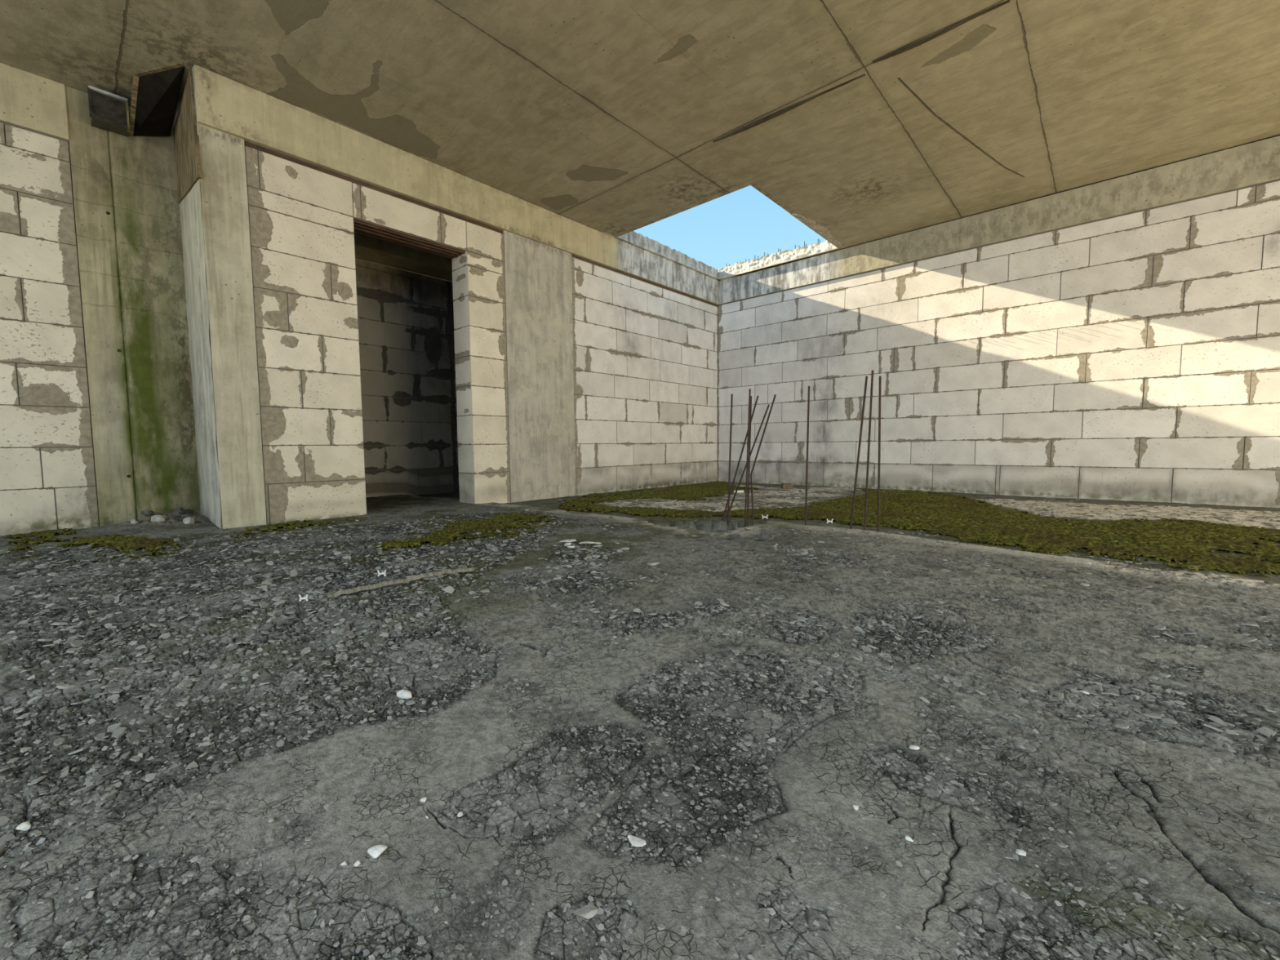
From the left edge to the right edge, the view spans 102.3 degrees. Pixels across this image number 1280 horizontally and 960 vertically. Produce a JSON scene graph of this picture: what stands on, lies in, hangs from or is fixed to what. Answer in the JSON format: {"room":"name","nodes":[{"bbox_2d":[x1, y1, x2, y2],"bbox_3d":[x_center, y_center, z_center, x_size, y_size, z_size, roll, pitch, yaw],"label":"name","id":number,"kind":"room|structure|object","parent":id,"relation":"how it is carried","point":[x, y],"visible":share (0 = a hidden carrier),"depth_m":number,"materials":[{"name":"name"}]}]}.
{"room":"unfinished abandoned building","nodes":[
{"label":"unfinished abandoned building","id":0,"kind":"room"},
{"bbox_2d":[0,62,68,140],"bbox_3d":[-4.139,-2.206,2.623,0.235,0.322,1.637,3,5,42],"label":"concrete beam","id":1,"kind":"structure","parent":0,"point":[28,100],"depth_m":3.05,"materials":[{"name":"beige concrete"}]},
{"bbox_2d":[0,120,99,535],"bbox_3d":[-4.139,-0.827,2.727,0.252,2.447,1.635,3,5,42],"label":"wall","id":2,"kind":"structure","parent":0,"point":[47,474],"depth_m":3.11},
{"bbox_2d":[64,85,200,526],"bbox_3d":[-3.321,-1.053,3.591,0.241,2.766,0.763,3,5,42],"label":"concrete wall","id":3,"kind":"structure","parent":0,"point":[126,206],"depth_m":3.40,"materials":[{"name":"grey concrete"}]},
{"bbox_2d":[87,84,129,137],"bbox_3d":[-3.323,-2.291,3.224,0.165,0.186,0.172,3,5,42],"label":"metal box","id":4,"kind":"object","parent":3,"relation":"attached to","point":[108,111],"visible":1,"depth_m":3.19,"materials":[{"name":"grey metal"}]},
{"bbox_2d":[173,66,266,528],"bbox_3d":[-2.876,-1.051,3.498,0.986,2.766,0.230,3,5,42],"label":"concrete column","id":5,"kind":"structure","parent":0,"point":[215,216],"depth_m":3.19,"materials":[{"name":"grey concrete"}]},
{"bbox_2d":[173,70,201,204],"bbox_3d":[-2.873,-2.097,3.264,0.775,0.615,0.018,3,5,42],"label":"plywood board","id":6,"kind":"object","parent":5,"relation":"attached to","point":[186,139],"visible":0.93,"depth_m":3.18,"materials":[{"name":"brown wood"}]},
{"bbox_2d":[354,232,452,281],"bbox_3d":[-2.264,-2.371,5.279,0.350,0.390,3.300,3,5,42],"label":"beam","id":7,"kind":"structure","parent":0,"point":[367,248],"depth_m":5.07,"materials":[{"name":"concrete"}]},
{"bbox_2d":[355,257,459,497],"bbox_3d":[-2.454,-1.006,5.556,0.201,2.392,3.300,3,5,42],"label":"wall","id":8,"kind":"structure","parent":0,"point":[406,318],"depth_m":5.41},
{"bbox_2d":[193,64,719,306],"bbox_3d":[-0.849,-2.375,5.106,0.282,0.374,5.460,3,5,42],"label":"concrete beam","id":9,"kind":"structure","parent":0,"point":[266,123],"depth_m":3.88,"materials":[{"name":"concrete"}]},
{"bbox_2d":[244,146,717,524],"bbox_3d":[-0.772,-1.024,5.290,0.252,2.434,5.235,3,5,42],"label":"wall","id":10,"kind":"structure","parent":0,"point":[301,217],"depth_m":4.24,"materials":[{"name":"white brick"}]},
{"bbox_2d":[353,226,457,257],"bbox_3d":[-1.854,-1.888,4.087,0.021,0.024,0.975,3,5,42],"label":"bar","id":11,"kind":"object","parent":10,"relation":"attached to","point":[354,228],"visible":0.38,"depth_m":4.06,"materials":[{"name":"metal"}]},
{"bbox_2d":[353,222,461,255],"bbox_3d":[-1.809,-1.886,4.047,0.021,0.024,0.975,3,5,42],"label":"bar","id":12,"kind":"object","parent":10,"relation":"attached to","point":[354,224],"visible":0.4,"depth_m":4.01,"materials":[{"name":"metal"}]},
{"bbox_2d":[353,219,465,253],"bbox_3d":[-1.765,-1.884,4.007,0.021,0.024,0.975,3,5,42],"label":"bar","id":13,"kind":"object","parent":10,"relation":"attached to","point":[354,221],"visible":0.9,"depth_m":3.96,"materials":[{"name":"metal"}]},
{"bbox_2d":[353,217,466,258],"bbox_3d":[-1.836,-1.892,4.071,0.238,0.011,0.875,3,5,42],"label":"trim","id":14,"kind":"structure","parent":10,"relation":"attached to","point":[354,219],"depth_m":4.06,"materials":[{"name":"metal"}]},
{"bbox_2d":[451,250,475,503],"bbox_3d":[-1.528,-0.840,4.464,0.250,2.190,0.015,3,5,42],"label":"door frame","id":15,"kind":"structure","parent":10,"relation":"attached to","point":[460,273],"depth_m":4.45,"materials":[{"name":"white brick"}]},
{"bbox_2d":[502,230,575,502],"bbox_3d":[-1.024,-1.011,5.009,0.256,2.450,0.776,3,5,42],"label":"concrete column","id":16,"kind":"structure","parent":0,"point":[539,318],"depth_m":4.89,"materials":[{"name":"grey concrete"}]},
{"bbox_2d":[0,481,1279,959],"bbox_3d":[0.004,0.508,0.035,29.707,0.201,29.708,3,5,42],"label":"floor","id":17,"kind":"structure","parent":0,"point":[1171,817],"depth_m":0.84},
{"bbox_2d":[15,821,31,831],"bbox_3d":[-0.810,0.456,0.677,0.020,0.008,0.013,3,5,42],"label":"stone","id":18,"kind":"object","parent":17,"relation":"on","point":[24,826],"visible":1,"depth_m":0.68,"materials":[{"name":"white stone"}]},
{"bbox_2d":[130,519,137,524],"bbox_3d":[-3.173,0.261,3.236,0.054,0.031,0.034,2,4,30],"label":"chunk","id":19,"kind":"object","parent":17,"relation":"on","point":[132,521],"visible":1,"depth_m":3.22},
{"bbox_2d":[140,510,154,516],"bbox_3d":[-3.224,0.220,3.380,0.056,0.047,0.058,-2,4,-17],"label":"chunk","id":20,"kind":"object","parent":17,"relation":"on","point":[145,513],"visible":0.9,"depth_m":3.36,"materials":[{"name":"grey concrete"}]},
{"bbox_2d":[151,515,164,522],"bbox_3d":[-3.041,0.247,3.253,0.071,0.052,0.053,-3,5,-32],"label":"chunk","id":21,"kind":"object","parent":17,"relation":"on","point":[156,517],"visible":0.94,"depth_m":3.24,"materials":[{"name":"white concrete"}]},
{"bbox_2d":[173,506,184,513],"bbox_3d":[-3.054,0.203,3.417,0.102,0.058,0.046,3,5,42],"label":"chunk","id":22,"kind":"object","parent":17,"relation":"on","point":[178,509],"visible":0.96,"depth_m":3.40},
{"bbox_2d":[182,517,194,524],"bbox_3d":[-2.882,0.262,3.292,0.063,0.047,0.047,-1,4,-1],"label":"chunk","id":23,"kind":"object","parent":17,"relation":"on","point":[189,521],"visible":1,"depth_m":3.28,"materials":[{"name":"white concrete"}]},
{"bbox_2d":[183,508,193,514],"bbox_3d":[-3.132,0.226,3.551,0.052,0.052,0.088,0,4,14],"label":"chunk","id":24,"kind":"object","parent":17,"relation":"on","point":[187,511],"visible":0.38,"depth_m":3.55,"materials":[{"name":"grey concrete"}]},
{"bbox_2d":[268,816,274,822],"bbox_3d":[-0.488,0.450,0.682,0.013,0.005,0.006,3,5,42],"label":"stone","id":25,"kind":"object","parent":17,"relation":"on","point":[271,819],"visible":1,"depth_m":0.68,"materials":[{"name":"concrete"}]},
{"bbox_2d":[298,594,308,601],"bbox_3d":[-1.075,0.376,1.651,0.030,0.022,0.015,-1,4,0],"label":"spacer","id":26,"kind":"object","parent":17,"relation":"on","point":[305,597],"visible":1,"depth_m":1.65,"materials":[{"name":"white plastic"}]},
{"bbox_2d":[353,860,360,866],"bbox_3d":[-0.336,0.456,0.613,0.008,0.005,0.006,-1,4,-9],"label":"stone","id":27,"kind":"object","parent":17,"relation":"on","point":[357,863],"visible":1,"depth_m":0.61,"materials":[{"name":"white stone"}]},
{"bbox_2d":[367,844,387,858],"bbox_3d":[-0.320,0.452,0.626,0.022,0.011,0.015,-1,4,-9],"label":"stone","id":28,"kind":"object","parent":17,"relation":"on","point":[374,851],"visible":1,"depth_m":0.62,"materials":[{"name":"white stone"}]},
{"bbox_2d":[377,569,386,576],"bbox_3d":[-0.983,0.354,1.966,0.034,0.025,0.017,-1,4,0],"label":"spacer","id":29,"kind":"object","parent":17,"relation":"on","point":[378,571],"visible":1,"depth_m":1.96,"materials":[{"name":"white plastic"}]},
{"bbox_2d":[326,567,474,597],"bbox_3d":[-0.839,0.360,1.863,0.510,0.028,0.026,-4,5,-44],"label":"batten","id":30,"kind":"object","parent":17,"relation":"on","point":[337,593],"visible":1,"depth_m":1.83,"materials":[{"name":"grey wood"}]},
{"bbox_2d":[396,688,411,698],"bbox_3d":[-0.466,0.424,1.019,0.032,0.017,0.014,0,4,13],"label":"stone","id":31,"kind":"object","parent":17,"relation":"on","point":[403,694],"visible":1,"depth_m":1.01,"materials":[{"name":"white stone"}]},
{"bbox_2d":[420,797,426,802],"bbox_3d":[-0.303,0.448,0.721,0.008,0.006,0.004,-4,5,-38],"label":"stone","id":32,"kind":"object","parent":17,"relation":"on","point":[424,799],"visible":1,"depth_m":0.72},
{"bbox_2d":[457,811,463,817],"bbox_3d":[-0.242,0.451,0.695,0.007,0.005,0.007,0,4,8],"label":"stone","id":33,"kind":"object","parent":17,"relation":"on","point":[460,814],"visible":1,"depth_m":0.69,"materials":[{"name":"white stone"}]},
{"bbox_2d":[559,539,576,542],"bbox_3d":[-0.370,0.314,2.644,0.088,0.012,0.061,0,4,2],"label":"flake","id":34,"kind":"object","parent":17,"relation":"on","point":[564,540],"visible":0.96,"depth_m":2.63,"materials":[{"name":"white stone"}]},
{"bbox_2d":[573,903,597,919],"bbox_3d":[-0.057,0.459,0.548,0.025,0.006,0.014,-2,4,-25],"label":"stone","id":35,"kind":"object","parent":17,"relation":"on","point":[588,911],"visible":1,"depth_m":0.55,"materials":[{"name":"stone"}]},
{"bbox_2d":[578,541,595,543],"bbox_3d":[-0.264,0.317,2.598,0.086,0.010,0.054,0,4,2],"label":"flake","id":36,"kind":"object","parent":17,"relation":"on","point":[584,542],"visible":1,"depth_m":2.58,"materials":[{"name":"white stone"}]},
{"bbox_2d":[620,546,629,550],"bbox_3d":[-0.073,0.326,2.437,0.047,0.012,0.044,0,4,2],"label":"flake","id":37,"kind":"object","parent":17,"relation":"on","point":[623,548],"visible":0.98,"depth_m":2.43,"materials":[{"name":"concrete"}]},
{"bbox_2d":[626,835,646,846],"bbox_3d":[-0.005,0.451,0.644,0.027,0.003,0.017,1,4,19],"label":"stone","id":38,"kind":"object","parent":17,"relation":"on","point":[635,841],"visible":1,"depth_m":0.64,"materials":[{"name":"white stone"}]},
{"bbox_2d":[0,504,1279,959],"bbox_3d":[0.213,0.378,2.455,6.135,0.131,4.417,2,4,30],"label":"gravel","id":39,"kind":"object","parent":17,"relation":"on","point":[279,951],"visible":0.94,"depth_m":0.78,"materials":[{"name":"grey gravel"}]},
{"bbox_2d":[0,482,1279,843],"bbox_3d":[0.959,0.353,2.675,5.954,0.135,6.893,3,5,42],"label":"gravel","id":40,"kind":"object","parent":17,"relation":"on","point":[117,731],"visible":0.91,"depth_m":1.37,"materials":[{"name":"grey gravel"}]},
{"bbox_2d":[0,560,1279,959],"bbox_3d":[-0.082,0.412,1.219,2.783,0.026,2.437,3,5,42],"label":"chips","id":41,"kind":"object","parent":17,"relation":"on","point":[771,910],"visible":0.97,"depth_m":0.72,"materials":[{"name":"grey gravel"}]},
{"bbox_2d":[0,480,1279,577],"bbox_3d":[0.397,0.271,3.271,6.785,0.057,5.034,-4,5,-41],"label":"moss","id":42,"kind":"object","parent":17,"relation":"on","point":[1163,540],"visible":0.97,"depth_m":3.01,"materials":[{"name":"green plant"}]},
{"bbox_2d":[7,482,1279,588],"bbox_3d":[0.849,0.281,3.163,5.131,0.051,6.284,3,5,42],"label":"litter","id":43,"kind":"object","parent":17,"relation":"on","point":[826,491],"visible":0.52,"depth_m":3.84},
{"bbox_2d":[647,562,659,564],"bbox_3d":[0.058,0.348,2.136,0.057,0.009,0.032,-1,4,-13],"label":"flake","id":44,"kind":"object","parent":17,"relation":"on","point":[649,563],"visible":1,"depth_m":2.13,"materials":[{"name":"concrete"}]},
{"bbox_2d":[727,394,733,525],"bbox_3d":[0.599,-0.129,3.434,0.041,0.878,0.012,3,5,42],"label":"rebar","id":45,"kind":"object","parent":17,"relation":"on","point":[731,398],"visible":1,"depth_m":3.43,"materials":[{"name":"brown metal"}]},
{"bbox_2d":[724,533,743,540],"bbox_3d":[0.492,0.297,2.683,0.097,0.027,0.056,0,4,2],"label":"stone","id":46,"kind":"object","parent":17,"relation":"on","point":[733,536],"visible":1,"depth_m":2.69,"materials":[{"name":"grey stone"}]},
{"bbox_2d":[733,489,743,493],"bbox_3d":[1.042,0.123,5.437,0.101,0.030,0.028,-1,4,-7],"label":"pipe","id":47,"kind":"object","parent":17,"relation":"on","point":[738,491],"visible":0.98,"depth_m":5.43,"materials":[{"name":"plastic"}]},
{"bbox_2d":[721,395,759,519],"bbox_3d":[0.664,-0.128,3.440,0.282,0.844,0.012,3,5,42],"label":"rebar","id":48,"kind":"object","parent":17,"relation":"on","point":[756,402],"visible":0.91,"depth_m":3.43,"materials":[{"name":"brown metal"}]},
{"bbox_2d":[744,388,751,527],"bbox_3d":[0.702,-0.106,3.372,0.046,0.969,0.012,3,5,42],"label":"rebar","id":49,"kind":"object","parent":17,"relation":"on","point":[749,393],"visible":0.91,"depth_m":3.36,"materials":[{"name":"brown metal"}]},
{"bbox_2d":[725,404,769,519],"bbox_3d":[0.719,-0.103,3.479,0.338,0.791,0.012,3,5,42],"label":"rebar","id":50,"kind":"object","parent":17,"relation":"on","point":[766,410],"visible":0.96,"depth_m":3.45,"materials":[{"name":"brown metal"}]},
{"bbox_2d":[746,395,751,519],"bbox_3d":[0.739,-0.139,3.483,0.034,0.850,0.012,3,5,42],"label":"rebar","id":51,"kind":"object","parent":17,"relation":"on","point":[749,442],"visible":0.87,"depth_m":3.48,"materials":[{"name":"brown metal"}]},
{"bbox_2d":[735,484,764,488],"bbox_3d":[1.236,0.069,5.808,0.320,0.048,0.060,-1,4,-9],"label":"wood offcut","id":52,"kind":"object","parent":17,"relation":"on","point":[736,485],"visible":0.82,"depth_m":5.79,"materials":[{"name":"beige wood"}]},
{"bbox_2d":[750,394,776,519],"bbox_3d":[0.820,-0.138,3.442,0.188,0.849,0.012,3,5,42],"label":"rebar","id":53,"kind":"object","parent":17,"relation":"on","point":[772,403],"visible":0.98,"depth_m":3.46,"materials":[{"name":"brown metal"}]},
{"bbox_2d":[754,530,774,541],"bbox_3d":[0.639,0.288,2.642,0.108,0.045,0.061,0,4,2],"label":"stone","id":54,"kind":"object","parent":17,"relation":"on","point":[764,535],"visible":1,"depth_m":2.65,"materials":[{"name":"grey stone"}]},
{"bbox_2d":[768,737,776,742],"bbox_3d":[0.220,0.432,0.860,0.014,0.008,0.009,1,4,15],"label":"stone","id":55,"kind":"object","parent":17,"relation":"on","point":[773,739],"visible":1,"depth_m":0.86,"materials":[{"name":"stone"}]},
{"bbox_2d":[780,483,793,488],"bbox_3d":[1.677,0.071,5.882,0.120,0.060,0.101,0,4,2],"label":"brick piece","id":56,"kind":"object","parent":17,"relation":"on","point":[783,486],"visible":1,"depth_m":5.83,"materials":[{"name":"orange brick"}]},
{"bbox_2d":[804,386,809,524],"bbox_3d":[1.016,-0.132,3.133,0.023,0.868,0.012,3,5,42],"label":"rebar","id":57,"kind":"object","parent":17,"relation":"on","point":[808,397],"visible":0.95,"depth_m":3.13,"materials":[{"name":"brown metal"}]},
{"bbox_2d":[853,804,858,810],"bbox_3d":[0.292,0.443,0.697,0.007,0.006,0.006,3,5,42],"label":"stone","id":58,"kind":"object","parent":17,"relation":"on","point":[855,807],"visible":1,"depth_m":0.69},
{"bbox_2d":[849,376,867,528],"bbox_3d":[1.240,-0.142,2.924,0.084,0.877,0.012,3,5,42],"label":"rebar","id":59,"kind":"object","parent":17,"relation":"on","point":[866,377],"visible":0.98,"depth_m":2.92,"materials":[{"name":"brown metal"}]},
{"bbox_2d":[863,369,874,530],"bbox_3d":[1.301,-0.151,2.935,0.039,0.934,0.012,3,5,42],"label":"rebar","id":60,"kind":"object","parent":17,"relation":"on","point":[872,372],"visible":0.95,"depth_m":2.93,"materials":[{"name":"brown metal"}]},
{"bbox_2d":[877,376,881,532],"bbox_3d":[1.321,-0.123,2.847,0.021,0.891,0.012,3,5,42],"label":"rebar","id":61,"kind":"object","parent":17,"relation":"on","point":[880,377],"visible":0.95,"depth_m":2.84,"materials":[{"name":"brown metal"}]},
{"bbox_2d":[905,835,913,841],"bbox_3d":[0.335,0.446,0.641,0.010,0.005,0.006,1,4,19],"label":"stone","id":62,"kind":"object","parent":17,"relation":"on","point":[907,837],"visible":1,"depth_m":0.64,"materials":[{"name":"white stone"}]},
{"bbox_2d":[909,745,919,749],"bbox_3d":[0.441,0.430,0.830,0.014,0.005,0.013,-2,4,-15],"label":"stone","id":63,"kind":"object","parent":17,"relation":"on","point":[912,747],"visible":1,"depth_m":0.83,"materials":[{"name":"white stone"}]},
{"bbox_2d":[1015,848,1026,856],"bbox_3d":[0.455,0.445,0.616,0.011,0.005,0.008,1,4,19],"label":"stone","id":64,"kind":"object","parent":17,"relation":"on","point":[1019,851],"visible":1,"depth_m":0.61,"materials":[{"name":"white stone"}]},
{"bbox_2d":[1079,690,1089,694],"bbox_3d":[0.878,0.419,1.017,0.017,0.004,0.011,1,4,25],"label":"stone","id":65,"kind":"object","parent":17,"relation":"on","point":[1082,691],"visible":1,"depth_m":1.02,"materials":[{"name":"white stone"}]},
{"bbox_2d":[0,0,1279,249],"bbox_3d":[0.555,-2.420,1.641,9.900,0.169,9.300,3,5,42],"label":"ceiling","id":66,"kind":"structure","parent":0,"point":[606,116],"depth_m":3.19,"materials":[{"name":"concrete"}]},
{"bbox_2d":[128,62,184,136],"bbox_3d":[-2.971,-2.325,3.161,0.741,0.195,0.206,3,5,42],"label":"ceiling opening","id":67,"kind":"object","parent":66,"relation":"attached to","point":[155,93],"visible":1,"depth_m":3.17,"materials":[{"name":"brown wood"}]},
{"bbox_2d":[712,74,865,142],"bbox_3d":[0.949,-2.466,3.449,1.062,0.027,0.025,3,5,39],"label":"strip","id":68,"kind":"object","parent":66,"relation":"attached to","point":[777,113],"visible":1,"depth_m":3.46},
{"bbox_2d":[717,235,892,281],"bbox_3d":[1.860,-2.740,6.468,2.450,0.257,0.348,3,5,42],"label":"parapet edge","id":69,"kind":"structure","parent":66,"relation":"attached to","point":[787,256],"depth_m":6.45,"materials":[{"name":"white concrete"}]},
{"bbox_2d":[872,0,1009,63],"bbox_3d":[1.613,-2.429,2.805,0.652,0.027,0.031,3,5,39],"label":"strip","id":70,"kind":"object","parent":66,"relation":"attached to","point":[930,37],"visible":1,"depth_m":2.81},
{"bbox_2d":[898,77,1024,177],"bbox_3d":[2.393,-2.501,3.754,2.037,0.007,0.044,-3,5,-36],"label":"wire","id":71,"kind":"object","parent":66,"relation":"attached to","point":[899,77],"visible":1,"depth_m":3.65,"materials":[{"name":"black metal"}]},
{"bbox_2d":[595,229,721,280],"bbox_3d":[0.215,-2.719,6.252,0.320,0.250,2.300,3,5,42],"label":"parapet edge","id":72,"kind":"structure","parent":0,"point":[633,238],"depth_m":6.19,"materials":[{"name":"grey concrete"}]},
{"bbox_2d":[716,179,1279,507],"bbox_3d":[3.846,-1.046,4.844,7.600,2.452,0.302,3,5,42],"label":"wall","id":73,"kind":"structure","parent":0,"point":[1180,402],"depth_m":4.74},
{"bbox_2d":[717,135,1279,305],"bbox_3d":[3.901,-2.415,4.678,7.400,0.304,0.319,3,5,42],"label":"concrete beam","id":74,"kind":"structure","parent":0,"point":[1257,162],"depth_m":4.69,"materials":[{"name":"grey concrete"}]}
]}

